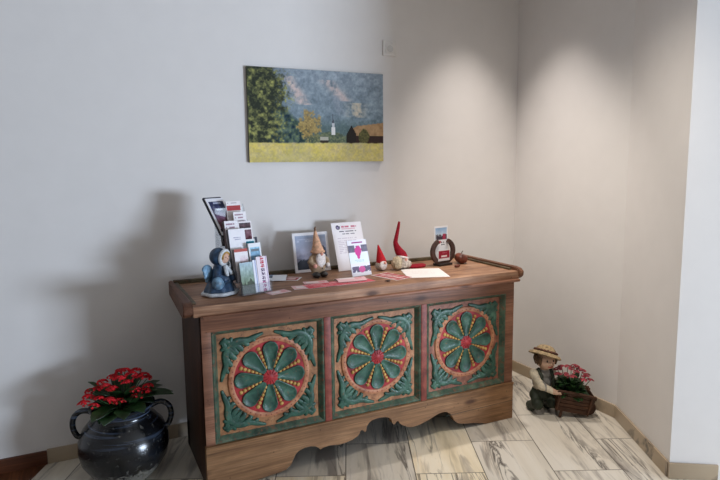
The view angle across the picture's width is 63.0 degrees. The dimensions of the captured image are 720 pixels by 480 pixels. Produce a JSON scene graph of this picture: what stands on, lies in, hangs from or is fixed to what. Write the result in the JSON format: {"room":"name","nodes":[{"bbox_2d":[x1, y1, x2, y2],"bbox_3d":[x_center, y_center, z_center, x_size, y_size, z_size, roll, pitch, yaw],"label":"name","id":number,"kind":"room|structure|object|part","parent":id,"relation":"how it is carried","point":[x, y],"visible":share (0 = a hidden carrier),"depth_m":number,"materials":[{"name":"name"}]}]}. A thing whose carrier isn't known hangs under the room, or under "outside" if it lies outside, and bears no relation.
{"room":"hotel lobby","nodes":[
{"label":"hotel lobby","id":0,"kind":"room"},
{"bbox_2d":[0,465,45,479],"bbox_3d":[-1.966,1.489,-0.431,3.704,0.001,5.454,-4,8,-26],"label":"boards","id":1,"kind":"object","parent":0,"point":[30,473],"visible":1,"depth_m":2.70,"materials":[{"name":"brown wood"}]},
{"bbox_2d":[0,0,518,458],"bbox_3d":[-1.218,-0.330,2.827,4.897,2.750,0.120,-4,8,-26],"label":"wall","id":2,"kind":"structure","parent":0,"point":[118,118],"depth_m":2.92,"materials":[{"name":"white paint"}]},
{"bbox_2d":[0,422,187,473],"bbox_3d":[-1.174,1.006,2.939,4.897,0.072,0.016,-4,8,-26],"label":"baseboard","id":3,"kind":"structure","parent":2,"relation":"attached to","point":[67,452],"depth_m":2.79,"materials":[{"name":"wood"}]},
{"bbox_2d":[245,66,382,161],"bbox_3d":[-0.225,-0.669,3.191,0.784,0.486,0.018,-4,8,-26],"label":"picture","id":4,"kind":"object","parent":2,"relation":"attached to","point":[294,115],"visible":1,"depth_m":3.17},
{"bbox_2d":[383,40,395,55],"bbox_3d":[0.167,-1.086,3.331,0.082,0.084,0.016,-4,8,-26],"label":"wall socket","id":5,"kind":"object","parent":2,"relation":"attached to","point":[389,47],"visible":1,"depth_m":3.33,"materials":[{"name":"white plastic"}]},
{"bbox_2d":[32,371,687,479],"bbox_3d":[1.119,1.256,1.100,8.192,0.001,5.554,-4,8,-26],"label":"floor","id":6,"kind":"structure","parent":0,"point":[541,444],"depth_m":2.84,"materials":[{"name":"stone"}]},
{"bbox_2d":[69,396,173,479],"bbox_3d":[-1.066,0.903,2.661,0.385,0.345,0.385,2,8,17],"label":"jar","id":7,"kind":"object","parent":6,"relation":"on","point":[131,448],"visible":0.8,"depth_m":2.53,"materials":[{"name":"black ceramic"}]},
{"bbox_3d":[-1.227,0.811,2.597,0.103,0.141,0.024,-3,8,-18],"label":"handle","id":8,"kind":"part","parent":7,"relation":"part of","materials":[{"name":"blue ceramic"}]},
{"bbox_2d":[76,367,173,425],"bbox_3d":[-1.041,0.681,2.622,0.408,0.192,0.378,-4,8,-26],"label":"flowering plant","id":9,"kind":"object","parent":7,"relation":"on","point":[123,394],"visible":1,"depth_m":2.58,"materials":[{"name":"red plant"}]},
{"bbox_3d":[-0.908,0.794,2.698,0.103,0.141,0.024,-3,8,-18],"label":"handle","id":10,"kind":"part","parent":7,"relation":"part of","materials":[{"name":"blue ceramic"}]},
{"bbox_2d":[168,255,523,479],"bbox_3d":[-0.033,0.591,3.040,1.760,0.844,0.569,-4,8,-26],"label":"chest","id":11,"kind":"object","parent":6,"relation":"on","point":[269,378],"visible":1,"depth_m":2.77,"materials":[{"name":"brown wood"}]},
{"bbox_3d":[-0.757,0.673,2.716,0.024,0.775,0.499,-4,8,-26],"label":"panel","id":12,"kind":"part","parent":11,"relation":"part of","materials":[{"name":"brown wood"}]},
{"bbox_2d":[201,248,238,297],"bbox_3d":[-0.626,0.137,2.623,0.157,0.208,0.184,3,8,26],"label":"angel figurine","id":13,"kind":"object","parent":11,"relation":"on","point":[219,280],"visible":1,"depth_m":2.58,"materials":[{"name":"blue ceramic"}]},
{"bbox_2d":[212,277,224,289],"bbox_3d":[-0.619,0.184,2.567,0.052,0.070,0.060,3,8,26],"label":"snowball","id":14,"kind":"object","parent":13,"relation":"on","point":[218,283],"depth_m":2.55,"materials":[{"name":"blue ceramic"}]},
{"bbox_2d":[209,248,230,265],"bbox_3d":[-0.622,0.075,2.616,0.095,0.083,0.086,-4,8,-26],"label":"hood","id":15,"kind":"object","parent":13,"relation":"attached to","point":[217,256],"depth_m":2.59,"materials":[{"name":"blue ceramic"}]},
{"bbox_3d":[-0.625,0.232,2.635,0.157,0.017,0.182,3,8,26],"label":"hem trim","id":16,"kind":"part","parent":13,"relation":"part of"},
{"bbox_3d":[-0.405,0.615,2.629,0.510,0.496,0.010,-4,8,-26],"label":"carved panel","id":17,"kind":"part","parent":11,"relation":"part of","materials":[{"name":"paint"}]},
{"bbox_3d":[-0.399,0.616,2.616,0.510,0.496,0.027,-4,8,-26],"label":"border moulding","id":18,"kind":"part","parent":11,"relation":"part of","materials":[{"name":"green paint"}]},
{"bbox_2d":[269,275,287,280],"bbox_3d":[-0.438,0.186,2.964,0.140,0.017,0.120,-1,7,-2],"label":"leaflet","id":19,"kind":"object","parent":11,"relation":"on","point":[271,277],"visible":0.65,"depth_m":2.93,"materials":[{"name":"paper"}]},
{"bbox_2d":[266,289,290,294],"bbox_3d":[-0.370,0.236,2.662,0.105,0.001,0.060,-8,10,-43],"label":"leaflet","id":20,"kind":"object","parent":11,"relation":"on","point":[282,290],"visible":1,"depth_m":2.65,"materials":[{"name":"paper"}]},
{"bbox_2d":[286,277,301,280],"bbox_3d":[-0.359,0.196,2.970,0.115,0.002,0.090,1,8,9],"label":"flyer","id":21,"kind":"object","parent":11,"relation":"on","point":[287,278],"visible":0.69,"depth_m":2.97,"materials":[{"name":"paper"}]},
{"bbox_2d":[291,285,322,289],"bbox_3d":[-0.244,0.220,2.772,0.150,0.001,0.080,-3,8,-19],"label":"flyer","id":22,"kind":"object","parent":11,"relation":"on","point":[300,286],"visible":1,"depth_m":2.75,"materials":[{"name":"paper"}]},
{"bbox_2d":[291,231,330,273],"bbox_3d":[-0.261,0.065,3.160,0.205,0.209,0.050,-5,8,-27],"label":"framed photo","id":23,"kind":"object","parent":11,"relation":"on","point":[302,243],"visible":0.71,"depth_m":3.14,"materials":[{"name":"paper"}]},
{"bbox_3d":[-0.152,0.154,3.231,1.688,0.026,0.026,-4,8,-26],"label":"rail","id":24,"kind":"part","parent":11,"relation":"part of","materials":[{"name":"brown wood"}]},
{"bbox_2d":[303,280,328,283],"bbox_3d":[-0.216,0.205,2.862,0.120,0.001,0.055,-3,8,-16],"label":"flyer","id":25,"kind":"object","parent":11,"relation":"on","point":[322,281],"visible":1,"depth_m":2.85,"materials":[{"name":"paper"}]},
{"bbox_2d":[307,227,329,277],"bbox_3d":[-0.210,0.061,2.989,0.108,0.260,0.108,1,8,13],"label":"gnome figurine","id":26,"kind":"object","parent":11,"relation":"on","point":[318,261],"visible":1,"depth_m":2.98,"materials":[{"name":"beige ceramic"}]},
{"bbox_2d":[302,281,345,288],"bbox_3d":[-0.172,0.214,2.806,0.190,0.001,0.095,-5,8,-28],"label":"flyer","id":27,"kind":"object","parent":11,"relation":"on","point":[333,283],"visible":1,"depth_m":2.81,"materials":[{"name":"paper"}]},
{"bbox_2d":[330,221,363,271],"bbox_3d":[-0.056,0.033,3.221,0.185,0.253,0.094,-5,8,-28],"label":"sheet","id":28,"kind":"object","parent":11,"relation":"on","point":[343,232],"visible":0.65,"depth_m":3.21,"materials":[{"name":"paper"}]},
{"bbox_2d":[338,278,374,285],"bbox_3d":[-0.043,0.204,2.882,0.215,0.001,0.105,-5,9,-31],"label":"flyer","id":29,"kind":"object","parent":11,"relation":"on","point":[367,280],"visible":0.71,"depth_m":2.87,"materials":[{"name":"paper"}]},
{"bbox_2d":[334,276,366,281],"bbox_3d":[-0.048,0.192,2.903,0.150,0.011,0.075,-4,8,-22],"label":"flyer","id":30,"kind":"object","parent":29,"relation":"on","point":[361,277],"visible":1,"depth_m":2.88,"materials":[{"name":"paper"}]},
{"bbox_3d":[0.075,0.293,2.813,1.654,0.084,0.036,-4,8,-26],"label":"rail","id":31,"kind":"part","parent":11,"relation":"part of","materials":[{"name":"brown wood"}]},
{"bbox_2d":[346,239,371,276],"bbox_3d":[-0.005,0.092,3.040,0.118,0.181,0.059,-6,9,-33],"label":"flyer","id":32,"kind":"object","parent":11,"relation":"on","point":[357,249],"visible":1,"depth_m":3.04,"materials":[{"name":"paper"}]},
{"bbox_3d":[0.093,0.264,2.770,1.650,0.014,0.050,-4,8,-26],"label":"lid moulding","id":33,"kind":"part","parent":11,"relation":"part of","materials":[{"name":"brown wood"}]},
{"bbox_3d":[0.074,0.580,2.858,0.486,0.496,0.010,-4,8,-26],"label":"carved panel","id":34,"kind":"part","parent":11,"relation":"part of","materials":[{"name":"green paint"}]},
{"bbox_3d":[0.080,0.581,2.845,0.486,0.496,0.027,-4,8,-26],"label":"border moulding","id":35,"kind":"part","parent":11,"relation":"part of","materials":[{"name":"grey paint"}]},
{"bbox_2d":[375,245,386,270],"bbox_3d":[0.113,0.094,3.164,0.066,0.142,0.068,-2,8,-10],"label":"gnome","id":36,"kind":"object","parent":11,"relation":"on","point":[381,263],"visible":1,"depth_m":3.15,"materials":[{"name":"fabric"}]},
{"bbox_2d":[371,272,410,280],"bbox_3d":[0.161,0.185,3.004,0.115,0.002,0.185,-7,10,-41],"label":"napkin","id":37,"kind":"object","parent":11,"relation":"on","point":[386,275],"visible":1,"depth_m":3.00,"materials":[{"name":"paper"}]},
{"bbox_2d":[391,221,411,269],"bbox_3d":[0.216,0.029,3.193,0.139,0.261,0.090,-7,10,-39],"label":"gnome","id":38,"kind":"object","parent":11,"relation":"on","point":[400,261],"visible":1,"depth_m":3.17,"materials":[{"name":"fabric"}]},
{"bbox_3d":[0.198,0.122,3.169,0.064,0.073,0.057,-7,10,-39],"label":"woolly arm","id":39,"kind":"part","parent":38,"relation":"part of","materials":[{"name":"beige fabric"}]},
{"bbox_2d":[400,268,449,277],"bbox_3d":[0.338,0.173,3.088,0.215,0.001,0.245,-1,7,-6],"label":"sheet","id":40,"kind":"object","parent":11,"relation":"on","point":[427,272],"visible":1,"depth_m":3.07,"materials":[{"name":"paper"}]},
{"bbox_2d":[430,239,454,265],"bbox_3d":[0.467,0.069,3.313,0.179,0.146,0.056,-6,9,-35],"label":"holder","id":41,"kind":"object","parent":11,"relation":"on","point":[434,258],"visible":1,"depth_m":3.30,"materials":[{"name":"brown wood"}]},
{"bbox_2d":[434,225,447,257],"bbox_3d":[0.457,0.017,3.316,0.104,0.192,0.005,-6,9,-35],"label":"card","id":42,"kind":"object","parent":41,"relation":"in","point":[440,232],"visible":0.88,"depth_m":3.31,"materials":[{"name":"paper"}]},
{"bbox_2d":[438,249,449,261],"bbox_3d":[0.472,0.086,3.305,0.088,0.062,0.002,-6,9,-35],"label":"label card","id":43,"kind":"object","parent":41,"relation":"in","point":[443,255],"visible":1,"depth_m":3.30,"materials":[{"name":"paper"}]},
{"bbox_2d":[454,251,467,263],"bbox_3d":[0.579,0.098,3.369,0.078,0.075,0.073,-4,8,-26],"label":"apple","id":44,"kind":"object","parent":11,"relation":"on","point":[461,258],"visible":1,"depth_m":3.34,"materials":[{"name":"red food"}]},
{"bbox_3d":[0.547,0.545,3.085,0.496,0.496,0.010,-4,8,-26],"label":"carved panel","id":45,"kind":"part","parent":11,"relation":"part of","materials":[{"name":"paint"}]},
{"bbox_3d":[0.553,0.547,3.072,0.496,0.496,0.027,-4,8,-26],"label":"border moulding","id":46,"kind":"part","parent":11,"relation":"part of","materials":[{"name":"grey paint"}]},
{"bbox_3d":[-0.536,0.037,2.691,0.152,0.390,0.255,-7,10,-39],"label":"stand","id":47,"kind":"object","parent":11,"relation":"on","visible":0},
{"bbox_2d":[202,197,220,235],"bbox_3d":[-0.655,-0.113,2.752,0.127,0.170,0.102,5,9,38],"label":"brochure","id":48,"kind":"object","parent":47,"relation":"in","point":[205,204],"visible":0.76,"depth_m":2.72,"materials":[{"name":"paper"}]},
{"bbox_2d":[204,198,227,235],"bbox_3d":[-0.644,-0.111,2.744,0.121,0.164,0.100,5,9,38],"label":"brochure","id":49,"kind":"object","parent":47,"relation":"in","point":[216,206],"visible":0.73,"depth_m":2.74,"materials":[{"name":"paper"}]},
{"bbox_2d":[221,228,224,245],"bbox_3d":[-0.609,-0.015,2.712,0.066,0.081,0.029,-7,10,-39],"label":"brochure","id":50,"kind":"object","parent":47,"relation":"in","point":[222,237],"visible":0.24,"depth_m":2.69,"materials":[{"name":"paper"}]},
{"bbox_2d":[222,220,238,249],"bbox_3d":[-0.585,-0.004,2.689,0.068,0.167,0.053,-7,10,-39],"label":"brochure","id":51,"kind":"object","parent":47,"relation":"in","point":[226,225],"visible":0.41,"depth_m":2.67,"materials":[{"name":"paper"}]},
{"bbox_2d":[225,201,240,220],"bbox_3d":[-0.593,-0.109,2.778,0.076,0.149,0.036,-7,10,-39],"label":"brochure","id":52,"kind":"object","parent":47,"relation":"in","point":[231,206],"visible":0.44,"depth_m":2.77,"materials":[{"name":"paper"}]},
{"bbox_2d":[226,228,246,269],"bbox_3d":[-0.554,0.041,2.667,0.082,0.182,0.052,-7,10,-39],"label":"brochure","id":53,"kind":"object","parent":47,"relation":"in","point":[236,239],"visible":0.65,"depth_m":2.65,"materials":[{"name":"paper"}]},
{"bbox_2d":[232,211,246,221],"bbox_3d":[-0.558,-0.057,2.759,0.066,0.150,0.036,-7,10,-39],"label":"brochure","id":54,"kind":"object","parent":47,"relation":"on","point":[239,216],"visible":0.36,"depth_m":2.76,"materials":[{"name":"paper"}]},
{"bbox_2d":[232,248,248,281],"bbox_3d":[-0.531,0.113,2.636,0.066,0.147,0.046,-7,10,-39],"label":"brochure","id":55,"kind":"object","parent":47,"relation":"in","point":[239,255],"visible":0.59,"depth_m":2.62,"materials":[{"name":"paper"}]},
{"bbox_2d":[238,221,252,238],"bbox_3d":[-0.530,-0.008,2.734,0.068,0.159,0.038,-7,10,-39],"label":"brochure","id":56,"kind":"object","parent":47,"relation":"on","point":[246,225],"visible":0.44,"depth_m":2.74,"materials":[{"name":"paper"}]},
{"bbox_2d":[238,262,255,294],"bbox_3d":[-0.502,0.169,2.611,0.064,0.140,0.040,-7,10,-39],"label":"brochure","id":57,"kind":"object","parent":47,"relation":"in","point":[247,282],"visible":1,"depth_m":2.60,"materials":[{"name":"paper"}]},
{"bbox_2d":[246,239,254,258],"bbox_3d":[-0.502,0.061,2.707,0.052,0.129,0.031,-7,10,-39],"label":"brochure","id":58,"kind":"object","parent":47,"relation":"in","point":[248,241],"visible":0.18,"depth_m":2.70,"materials":[{"name":"paper"}]},
{"bbox_2d":[247,242,261,261],"bbox_3d":[-0.475,0.096,2.683,0.062,0.165,0.042,-7,10,-39],"label":"brochure","id":59,"kind":"object","parent":47,"relation":"on","point":[254,249],"visible":0.48,"depth_m":2.68,"materials":[{"name":"paper"}]},
{"bbox_2d":[251,260,259,292],"bbox_3d":[-0.469,0.162,2.638,0.018,0.146,0.040,-7,10,-39],"label":"brochure","id":60,"kind":"object","parent":47,"relation":"in","point":[252,261],"visible":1,"depth_m":2.63,"materials":[{"name":"paper"}]},
{"bbox_2d":[255,256,270,291],"bbox_3d":[-0.440,0.153,2.663,0.054,0.157,0.040,-7,10,-39],"label":"brochure","id":61,"kind":"object","parent":47,"relation":"in","point":[261,262],"visible":1,"depth_m":2.66,"materials":[{"name":"paper"}]},
{"bbox_2d":[526,344,596,417],"bbox_3d":[1.124,0.775,3.273,0.366,0.393,0.201,0,7,7],"label":"figurine","id":62,"kind":"object","parent":6,"relation":"on","point":[541,394],"visible":0.98,"depth_m":3.23,"materials":[{"name":"ceramic"}]},
{"bbox_2d":[553,364,593,401],"bbox_3d":[1.171,0.805,3.259,0.229,0.235,0.193,0,7,7],"label":"potted flower","id":63,"kind":"object","parent":62,"relation":"on","point":[566,381],"visible":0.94,"depth_m":3.23,"materials":[{"name":"green plant"}]},
{"bbox_2d":[512,0,635,404],"bbox_3d":[1.255,-0.440,3.465,0.120,2.750,0.870,-4,8,-26],"label":"wall","id":64,"kind":"structure","parent":0,"point":[574,80],"depth_m":3.39,"materials":[{"name":"white paint"}]},
{"bbox_2d":[512,360,616,417],"bbox_3d":[1.214,0.893,3.603,0.012,0.072,0.862,-4,8,-26],"label":"baseboard","id":65,"kind":"structure","parent":64,"relation":"attached to","point":[606,407],"depth_m":3.33,"materials":[{"name":"stone"}]},
{"bbox_2d":[617,0,697,461],"bbox_3d":[1.436,-0.348,2.744,0.120,2.750,0.614,0,7,3],"label":"wall","id":66,"kind":"structure","parent":0,"point":[665,30],"depth_m":2.73,"materials":[{"name":"white paint"}]},
{"bbox_2d":[614,405,668,476],"bbox_3d":[1.384,0.980,2.920,0.012,0.072,0.614,0,7,3],"label":"baseboard","id":67,"kind":"structure","parent":66,"relation":"attached to","point":[644,443],"depth_m":2.86,"materials":[{"name":"wood"}]},
{"bbox_2d":[670,0,719,479],"bbox_3d":[1.852,-0.324,2.525,0.950,2.750,0.300,0,7,8],"label":"wall","id":68,"kind":"structure","parent":0,"point":[695,434],"depth_m":2.49,"materials":[{"name":"white paint"}]},
{"bbox_2d":[667,462,718,479],"bbox_3d":[1.468,1.022,2.594,0.206,0.072,0.012,0,7,6],"label":"baseboard","id":69,"kind":"structure","parent":68,"relation":"attached to","point":[690,471],"depth_m":2.59,"materials":[{"name":"wood"}]}
]}

